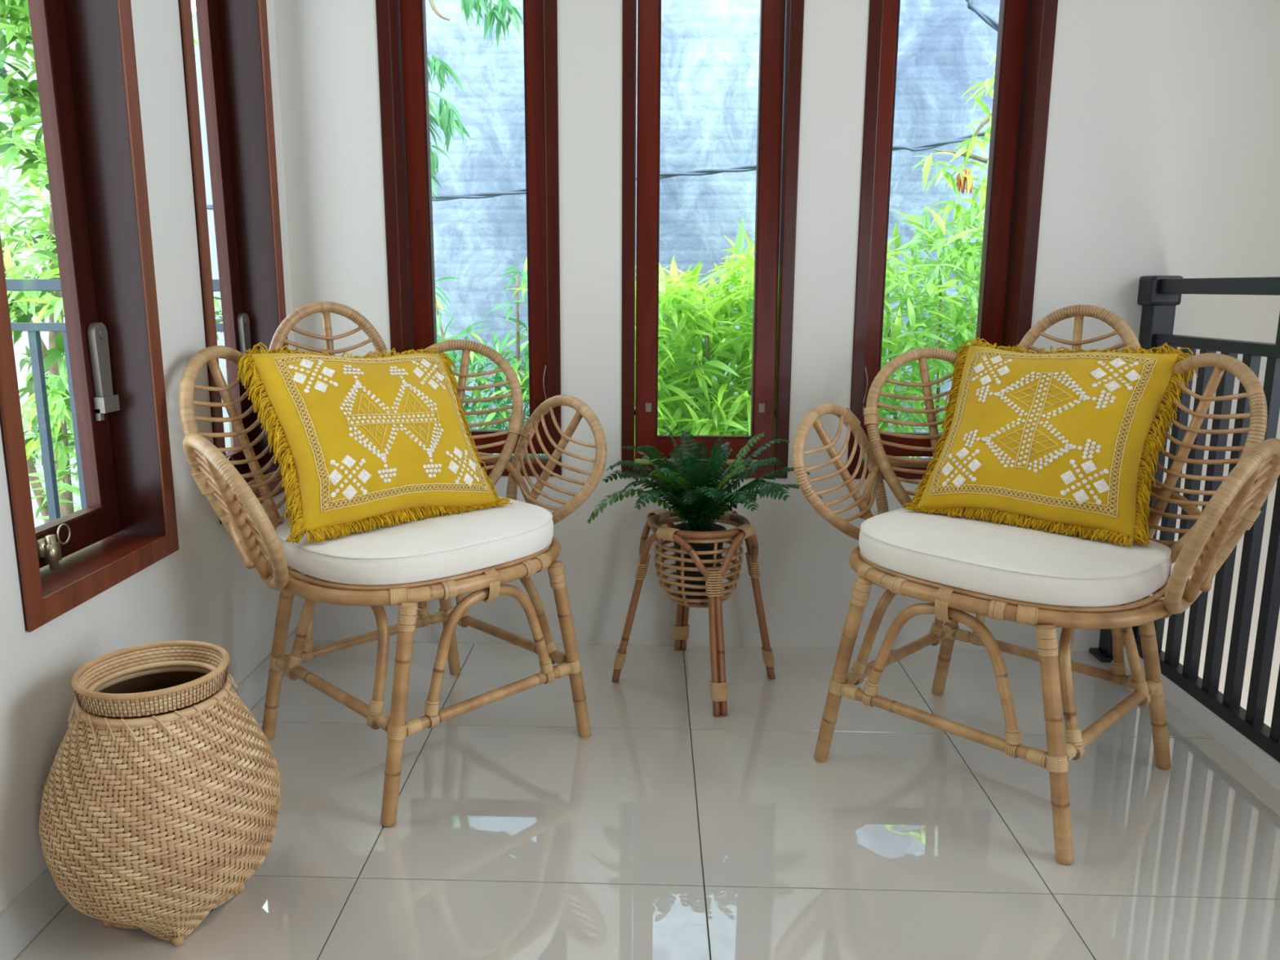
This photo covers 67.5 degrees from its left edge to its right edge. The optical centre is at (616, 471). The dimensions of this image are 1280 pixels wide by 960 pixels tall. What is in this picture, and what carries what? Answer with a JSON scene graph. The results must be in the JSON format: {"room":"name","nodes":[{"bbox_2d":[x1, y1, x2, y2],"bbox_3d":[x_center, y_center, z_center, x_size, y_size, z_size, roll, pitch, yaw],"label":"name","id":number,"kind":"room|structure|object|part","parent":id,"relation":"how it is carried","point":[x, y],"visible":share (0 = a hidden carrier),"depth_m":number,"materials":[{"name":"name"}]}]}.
{"room":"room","nodes":[
{"label":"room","id":0,"kind":"room"},
{"bbox_2d":[0,0,309,911],"bbox_3d":[-1.031,1.010,0.170,0.130,5.750,5.276,0,11,2],"label":"wall","id":1,"kind":"structure","parent":0,"point":[204,590],"depth_m":1.88,"materials":[{"name":"white paint"}]},
{"bbox_2d":[0,0,179,631],"bbox_3d":[-0.965,-0.654,1.548,0.139,1.745,0.475,0,11,2],"label":"window","id":2,"kind":"structure","parent":1,"relation":"in","point":[84,51],"depth_m":1.77,"materials":[{"name":"brown wood"}]},
{"bbox_3d":[-1.011,-0.659,1.549,0.026,1.659,0.399,0,11,2],"label":"casement frame","id":3,"kind":"part","parent":2,"relation":"part of","materials":[{"name":"brown wood"}]},
{"bbox_3d":[-0.969,0.184,1.710,0.134,0.036,0.405,0,11,2],"label":"sill","id":4,"kind":"part","parent":2,"relation":"part of","materials":[{"name":"brown wood"}]},
{"bbox_3d":[-0.975,-0.192,1.823,0.020,0.183,0.061,0,11,2],"label":"lever handle","id":5,"kind":"part","parent":2,"relation":"part of","materials":[{"name":"silver metal"}]},
{"bbox_2d":[0,613,315,959],"bbox_3d":[-0.962,0.944,0.154,0.010,0.082,5.274,0,11,2],"label":"baseboard","id":6,"kind":"structure","parent":1,"relation":"attached to","point":[34,907],"depth_m":1.50,"materials":[{"name":"white paint"}]},
{"bbox_2d":[177,0,288,524],"bbox_3d":[-0.941,-0.781,2.204,0.139,1.745,0.452,0,11,2],"label":"window","id":7,"kind":"structure","parent":1,"relation":"in","point":[233,34],"depth_m":2.38,"materials":[{"name":"brown wood"}]},
{"bbox_3d":[-0.987,-0.785,2.205,0.026,1.659,0.376,0,11,2],"label":"casement frame","id":8,"kind":"part","parent":7,"relation":"part of","materials":[{"name":"brown wood"}]},
{"bbox_3d":[-0.952,-0.317,2.468,0.020,0.183,0.061,0,11,2],"label":"lever handle","id":9,"kind":"part","parent":7,"relation":"part of","materials":[{"name":"silver metal"}]},
{"bbox_3d":[-0.945,0.057,2.366,0.134,0.036,0.382,0,11,2],"label":"sill","id":10,"kind":"part","parent":7,"relation":"part of","materials":[{"name":"brown wood"}]},
{"bbox_2d":[13,640,1279,959],"bbox_3d":[0.115,1.049,0.161,2.361,0.120,5.326,0,11,2],"label":"floor","id":11,"kind":"structure","parent":0,"point":[674,829],"depth_m":1.80,"materials":[{"name":"grey tile"}]},
{"bbox_2d":[38,640,280,946],"bbox_3d":[-0.722,0.508,1.529,0.348,0.423,0.348,-3,11,-17],"label":"woven basket","id":12,"kind":"object","parent":11,"relation":"on","point":[162,797],"visible":1,"depth_m":1.41,"materials":[{"name":"brown wicker"}]},
{"bbox_2d":[177,301,607,826],"bbox_3d":[-0.482,0.117,2.122,0.677,0.969,0.921,11,15,44],"label":"rattan chair","id":13,"kind":"object","parent":11,"relation":"on","point":[255,536],"visible":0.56,"depth_m":2.00,"materials":[{"name":"beige wicker"}]},
{"bbox_3d":[-0.749,0.392,2.132,0.107,0.423,0.032,-4,12,-19],"label":"leg","id":14,"kind":"part","parent":13,"relation":"part of","materials":[{"name":"wicker"}]},
{"bbox_3d":[-0.562,0.052,2.199,0.316,0.145,0.735,11,15,44],"label":"rail","id":15,"kind":"part","parent":13,"relation":"part of","materials":[{"name":"wicker"}]},
{"bbox_3d":[-0.410,0.456,1.803,0.031,0.423,0.104,7,13,33],"label":"leg","id":16,"kind":"part","parent":13,"relation":"part of","materials":[{"name":"wicker"}]},
{"bbox_2d":[275,496,553,585],"bbox_3d":[-0.428,0.129,2.073,0.486,0.065,0.566,11,15,44],"label":"seat cushion","id":17,"kind":"object","parent":13,"relation":"on","point":[438,547],"visible":0.59,"depth_m":1.89,"materials":[{"name":"white fabric"}]},
{"bbox_2d":[236,342,513,543],"bbox_3d":[-0.516,-0.092,2.085,0.320,0.386,0.564,11,15,43],"label":"throw pillow","id":18,"kind":"object","parent":17,"relation":"on","point":[366,440],"visible":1,"depth_m":1.99,"materials":[{"name":"yellow fabric"}]},
{"bbox_3d":[-0.428,0.182,2.084,0.525,0.031,0.623,11,15,44],"label":"seat frame","id":19,"kind":"part","parent":13,"relation":"part of","materials":[{"name":"wicker"}]},
{"bbox_3d":[-0.439,0.333,2.442,0.032,0.423,0.113,4,12,19],"label":"leg","id":20,"kind":"part","parent":13,"relation":"part of","materials":[{"name":"wicker"}]},
{"bbox_3d":[-0.102,0.397,2.111,0.104,0.423,0.031,-8,13,-35],"label":"leg","id":21,"kind":"part","parent":13,"relation":"part of","materials":[{"name":"wicker"}]},
{"bbox_2d":[612,508,775,716],"bbox_3d":[0.211,0.329,2.438,0.353,0.433,0.311,9,14,40],"label":"plant stand","id":22,"kind":"object","parent":11,"relation":"on","point":[713,586],"visible":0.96,"depth_m":2.35,"materials":[{"name":"brown wicker"}]},
{"bbox_3d":[0.104,0.315,2.530,0.069,0.425,0.285,9,14,40],"label":"leg","id":23,"kind":"part","parent":22,"relation":"part of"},
{"bbox_3d":[0.132,0.350,2.349,0.331,0.425,0.063,9,14,39],"label":"leg","id":24,"kind":"part","parent":22,"relation":"part of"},
{"bbox_2d":[671,522,725,604],"bbox_3d":[0.207,0.232,2.422,0.136,0.182,0.136,0,11,2],"label":"flower pot","id":25,"kind":"object","parent":22,"relation":"on","point":[697,547],"visible":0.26,"depth_m":2.38,"materials":[{"name":"black plastic"}]},
{"bbox_2d":[586,425,822,531],"bbox_3d":[0.218,0.032,2.353,0.579,0.286,0.349,0,11,2],"label":"potted fern","id":26,"kind":"object","parent":25,"relation":"in","point":[698,506],"visible":0.95,"depth_m":2.33,"materials":[{"name":"green plant"}]},
{"bbox_3d":[0.281,0.314,2.541,0.303,0.425,0.064,9,14,40],"label":"leg","id":27,"kind":"part","parent":22,"relation":"part of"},
{"bbox_3d":[0.309,0.349,2.358,0.069,0.424,0.282,8,13,34],"label":"leg","id":28,"kind":"part","parent":22,"relation":"part of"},
{"bbox_2d":[791,304,1279,865],"bbox_3d":[0.838,0.141,2.018,0.674,0.965,0.930,-10,15,-42],"label":"rattan chair","id":29,"kind":"object","parent":11,"relation":"on","point":[1232,509],"visible":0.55,"depth_m":1.88,"materials":[{"name":"beige wicker"}]},
{"bbox_3d":[0.471,0.419,2.001,0.104,0.423,0.031,8,13,35],"label":"leg","id":30,"kind":"part","parent":29,"relation":"part of","materials":[{"name":"wicker"}]},
{"bbox_3d":[0.817,0.357,2.322,0.032,0.423,0.107,-3,11,-17],"label":"leg","id":31,"kind":"part","parent":29,"relation":"part of","materials":[{"name":"wicker"}]},
{"bbox_3d":[0.799,0.206,1.967,0.525,0.031,0.623,-10,15,-42],"label":"seat frame","id":32,"kind":"part","parent":29,"relation":"part of","materials":[{"name":"wicker"}]},
{"bbox_2d":[858,507,1171,606],"bbox_3d":[0.799,0.153,1.957,0.486,0.065,0.566,-10,15,-42],"label":"seat cushion","id":33,"kind":"object","parent":29,"relation":"on","point":[1005,561],"visible":0.8,"depth_m":1.80,"materials":[{"name":"white fabric"}]},
{"bbox_2d":[902,337,1197,546],"bbox_3d":[0.916,-0.088,2.060,0.520,0.383,0.322,10,15,41],"label":"throw pillow","id":34,"kind":"object","parent":33,"relation":"on","point":[1056,442],"visible":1,"depth_m":1.98,"materials":[{"name":"yellow fabric"}]},
{"bbox_3d":[0.922,0.076,2.083,0.324,0.144,0.756,-10,15,-42],"label":"rail","id":35,"kind":"part","parent":29,"relation":"part of","materials":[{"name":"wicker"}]},
{"bbox_3d":[0.773,0.480,1.688,0.032,0.423,0.104,-7,13,-33],"label":"leg","id":36,"kind":"part","parent":29,"relation":"part of","materials":[{"name":"wicker"}]},
{"bbox_3d":[1.122,0.419,2.007,0.113,0.423,0.032,4,12,21],"label":"leg","id":37,"kind":"part","parent":29,"relation":"part of","materials":[{"name":"wicker"}]},
{"bbox_2d":[1088,275,1279,762],"bbox_3d":[1.312,0.337,0.823,0.111,1.030,3.581,0,11,2],"label":"stair railing","id":38,"kind":"object","parent":11,"relation":"on","point":[1158,296],"visible":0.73,"depth_m":2.17,"materials":[{"name":"black metal"}]},
{"bbox_3d":[1.342,0.504,2.635,0.048,0.014,0.075,0,11,2],"label":"foot plate","id":39,"kind":"part","parent":38,"relation":"part of","materials":[{"name":"black metal"}]},
{"bbox_3d":[1.395,-0.012,2.541,0.056,0.962,0.060,0,11,2],"label":"post","id":40,"kind":"part","parent":38,"relation":"part of","materials":[{"name":"black metal"}]},
{"bbox_3d":[1.331,0.781,0.890,0.038,0.032,3.545,0,11,2],"label":"rail","id":41,"kind":"part","parent":38,"relation":"part of","materials":[{"name":"black metal"}]},
{"bbox_3d":[1.332,-0.009,0.737,0.038,0.026,3.545,0,11,2],"label":"rail","id":42,"kind":"part","parent":38,"relation":"part of","materials":[{"name":"black metal"}]},
{"bbox_3d":[1.332,-0.140,0.712,0.050,0.037,3.545,0,11,2],"label":"rail","id":43,"kind":"part","parent":38,"relation":"part of","materials":[{"name":"black metal"}]},
{"bbox_3d":[1.377,-0.310,1.959,0.028,0.105,0.022,0,11,2],"label":"short post","id":44,"kind":"part","parent":38,"relation":"part of","materials":[{"name":"black metal"}]},
{"bbox_2d":[273,0,1279,727],"bbox_3d":[0.821,0.511,2.760,3.643,5.750,0.130,0,11,2],"label":"wall","id":45,"kind":"structure","parent":0,"point":[1162,157],"depth_m":2.48,"materials":[{"name":"white paint"}]},
{"bbox_2d":[375,0,561,476],"bbox_3d":[-0.377,-0.852,2.539,0.460,1.732,0.134,0,11,2],"label":"window","id":46,"kind":"structure","parent":45,"relation":"in","point":[401,24],"depth_m":2.56,"materials":[{"name":"brown wood"}]},
{"bbox_3d":[-0.378,-0.019,2.700,0.392,0.036,0.134,0,11,2],"label":"sill","id":47,"kind":"part","parent":46,"relation":"part of","materials":[{"name":"brown wood"}]},
{"bbox_3d":[-0.220,-0.190,2.690,0.016,0.024,0.004,0,11,2],"label":"catch plate","id":48,"kind":"part","parent":46,"relation":"part of","materials":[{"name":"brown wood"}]},
{"bbox_2d":[621,0,804,478],"bbox_3d":[0.243,-0.847,2.517,0.453,1.732,0.134,0,11,2],"label":"window","id":49,"kind":"structure","parent":45,"relation":"in","point":[781,21],"depth_m":2.53,"materials":[{"name":"brown wood"}]},
{"bbox_3d":[0.087,-0.176,2.608,0.016,0.024,0.004,0,8,2],"label":"catch plate","id":50,"kind":"part","parent":49,"relation":"part of","materials":[{"name":"silver metal"}]},
{"bbox_3d":[0.242,-0.014,2.678,0.385,0.036,0.134,0,11,2],"label":"sill","id":51,"kind":"part","parent":49,"relation":"part of","materials":[{"name":"brown wood"}]},
{"bbox_3d":[0.394,-0.173,2.598,0.016,0.024,0.004,0,8,2],"label":"catch plate","id":52,"kind":"part","parent":49,"relation":"part of","materials":[{"name":"silver metal"}]},
{"bbox_2d":[847,0,1057,479],"bbox_3d":[0.861,-0.842,2.495,0.461,1.732,0.134,0,11,2],"label":"window","id":53,"kind":"structure","parent":45,"relation":"in","point":[1025,43],"depth_m":2.50,"materials":[{"name":"brown wood"}]},
{"bbox_3d":[0.860,-0.009,2.656,0.393,0.036,0.134,0,11,2],"label":"sill","id":54,"kind":"part","parent":53,"relation":"part of","materials":[{"name":"brown wood"}]},
{"bbox_2d":[1123,644,1279,791],"bbox_3d":[1.316,1.127,0.106,0.085,0.350,5.276,0,11,2],"label":"trim","id":55,"kind":"structure","parent":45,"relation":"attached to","point":[1263,764],"depth_m":2.13,"materials":[{"name":"white paint"}]},
{"label":"outside","id":56,"kind":"structure","parent":0,"visible":0},
{"bbox_2d":[5,279,223,521],"bbox_3d":[-3.139,-0.149,3.194,3.900,0.972,0.050,0,11,2],"label":"balcony railing","id":57,"kind":"object","parent":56,"point":[33,329],"visible":0.06,"depth_m":3.11,"materials":[{"name":"grey metal"}]},
{"bbox_3d":[-3.139,-0.608,3.105,3.900,0.037,0.050,0,11,2],"label":"rail","id":58,"kind":"part","parent":57,"relation":"part of","materials":[{"name":"grey metal"}]},
{"bbox_3d":[-3.139,-0.478,3.131,3.900,0.026,0.038,0,11,2],"label":"rail","id":59,"kind":"part","parent":57,"relation":"part of","materials":[{"name":"grey metal"}]},
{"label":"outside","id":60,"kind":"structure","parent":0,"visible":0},
{"bbox_3d":[-1.897,3.637,3.829,24.000,0.200,22.000,0,11,2],"label":"ground","id":61,"kind":"structure","parent":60,"visible":0},
{"bbox_2d":[0,162,79,523],"bbox_3d":[-2.572,0.934,4.734,1.218,4.762,1.128,0,11,2],"label":"young tree","id":62,"kind":"object","parent":61,"relation":"on","point":[59,400],"visible":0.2,"depth_m":4.27,"materials":[{"name":"green plant"}]},
{"bbox_2d":[0,0,199,516],"bbox_3d":[-2.974,-0.421,5.043,1.885,7.306,1.472,0,11,2],"label":"broadleaf tree","id":63,"kind":"object","parent":61,"relation":"on","point":[18,11],"visible":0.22,"depth_m":4.66,"materials":[{"name":"green plant"}]},
{"bbox_2d":[0,12,231,527],"bbox_3d":[-7.119,-0.911,9.409,9.100,6.600,0.300,0,11,2],"label":"wall","id":64,"kind":"structure","parent":61,"relation":"on","point":[13,175],"depth_m":8.90,"materials":[{"name":"white paint"}]},
{"bbox_2d":[2,229,230,511],"bbox_3d":[-3.435,0.438,6.958,2.424,4.891,1.407,0,11,2],"label":"broadleaf tree","id":65,"kind":"object","parent":61,"relation":"on","point":[17,263],"visible":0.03,"depth_m":6.63,"materials":[{"name":"green plant"}]},
{"bbox_2d":[225,0,523,447],"bbox_3d":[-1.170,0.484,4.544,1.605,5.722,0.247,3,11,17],"label":"tree","id":66,"kind":"object","parent":61,"relation":"on","point":[447,122],"visible":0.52,"depth_m":3.96,"materials":[{"name":"green plant"}]},
{"bbox_2d":[435,257,546,455],"bbox_3d":[-0.619,1.168,4.600,0.913,4.360,0.843,0,11,2],"label":"leafy shrub","id":67,"kind":"object","parent":61,"relation":"on","point":[473,361],"visible":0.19,"depth_m":4.19,"materials":[{"name":"green plant"}]},
{"bbox_2d":[634,217,755,456],"bbox_3d":[0.383,1.143,4.375,1.112,4.497,1.072,0,11,2],"label":"leafy shrub","id":68,"kind":"object","parent":61,"relation":"on","point":[689,313],"visible":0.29,"depth_m":3.84,"materials":[{"name":"green plant"}]},
{"bbox_2d":[425,0,999,457],"bbox_3d":[2.964,-1.478,5.033,9.450,9.400,0.250,0,11,2],"label":"wall","id":69,"kind":"structure","parent":61,"relation":"on","point":[709,65],"depth_m":4.95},
{"bbox_2d":[862,173,986,457],"bbox_3d":[1.426,0.958,4.460,1.261,4.831,1.200,0,11,2],"label":"leafy shrub","id":70,"kind":"object","parent":61,"relation":"on","point":[955,262],"visible":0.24,"depth_m":3.90,"materials":[{"name":"green plant"}]},
{"bbox_2d":[911,54,995,237],"bbox_3d":[1.505,0.772,4.372,0.549,5.227,0.239,0,11,2],"label":"climbing plant","id":71,"kind":"object","parent":61,"relation":"on","point":[965,176],"visible":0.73,"depth_m":3.97,"materials":[{"name":"green plant"}]},
{"bbox_3d":[1.450,-1.210,3.984,0.068,0.097,0.058,0,11,2],"label":"flower","id":72,"kind":"part","parent":71,"relation":"part of","materials":[{"name":"orange plant"}]},
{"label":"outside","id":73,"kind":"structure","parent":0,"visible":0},
{"bbox_2d":[206,131,985,209],"bbox_3d":[1.113,-1.747,4.412,7.091,1.059,0.028,0,11,2],"label":"overhead cable","id":74,"kind":"object","parent":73,"point":[931,145],"visible":0.27,"depth_m":4.50,"materials":[{"name":"black plastic"}]},
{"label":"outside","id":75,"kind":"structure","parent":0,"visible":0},
{"bbox_2d":[965,0,998,31],"bbox_3d":[2.305,-1.692,4.365,2.491,1.864,0.062,1,11,4],"label":"power cable","id":76,"kind":"object","parent":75,"point":[986,18],"visible":0.12,"depth_m":4.33,"materials":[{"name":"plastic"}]}
]}

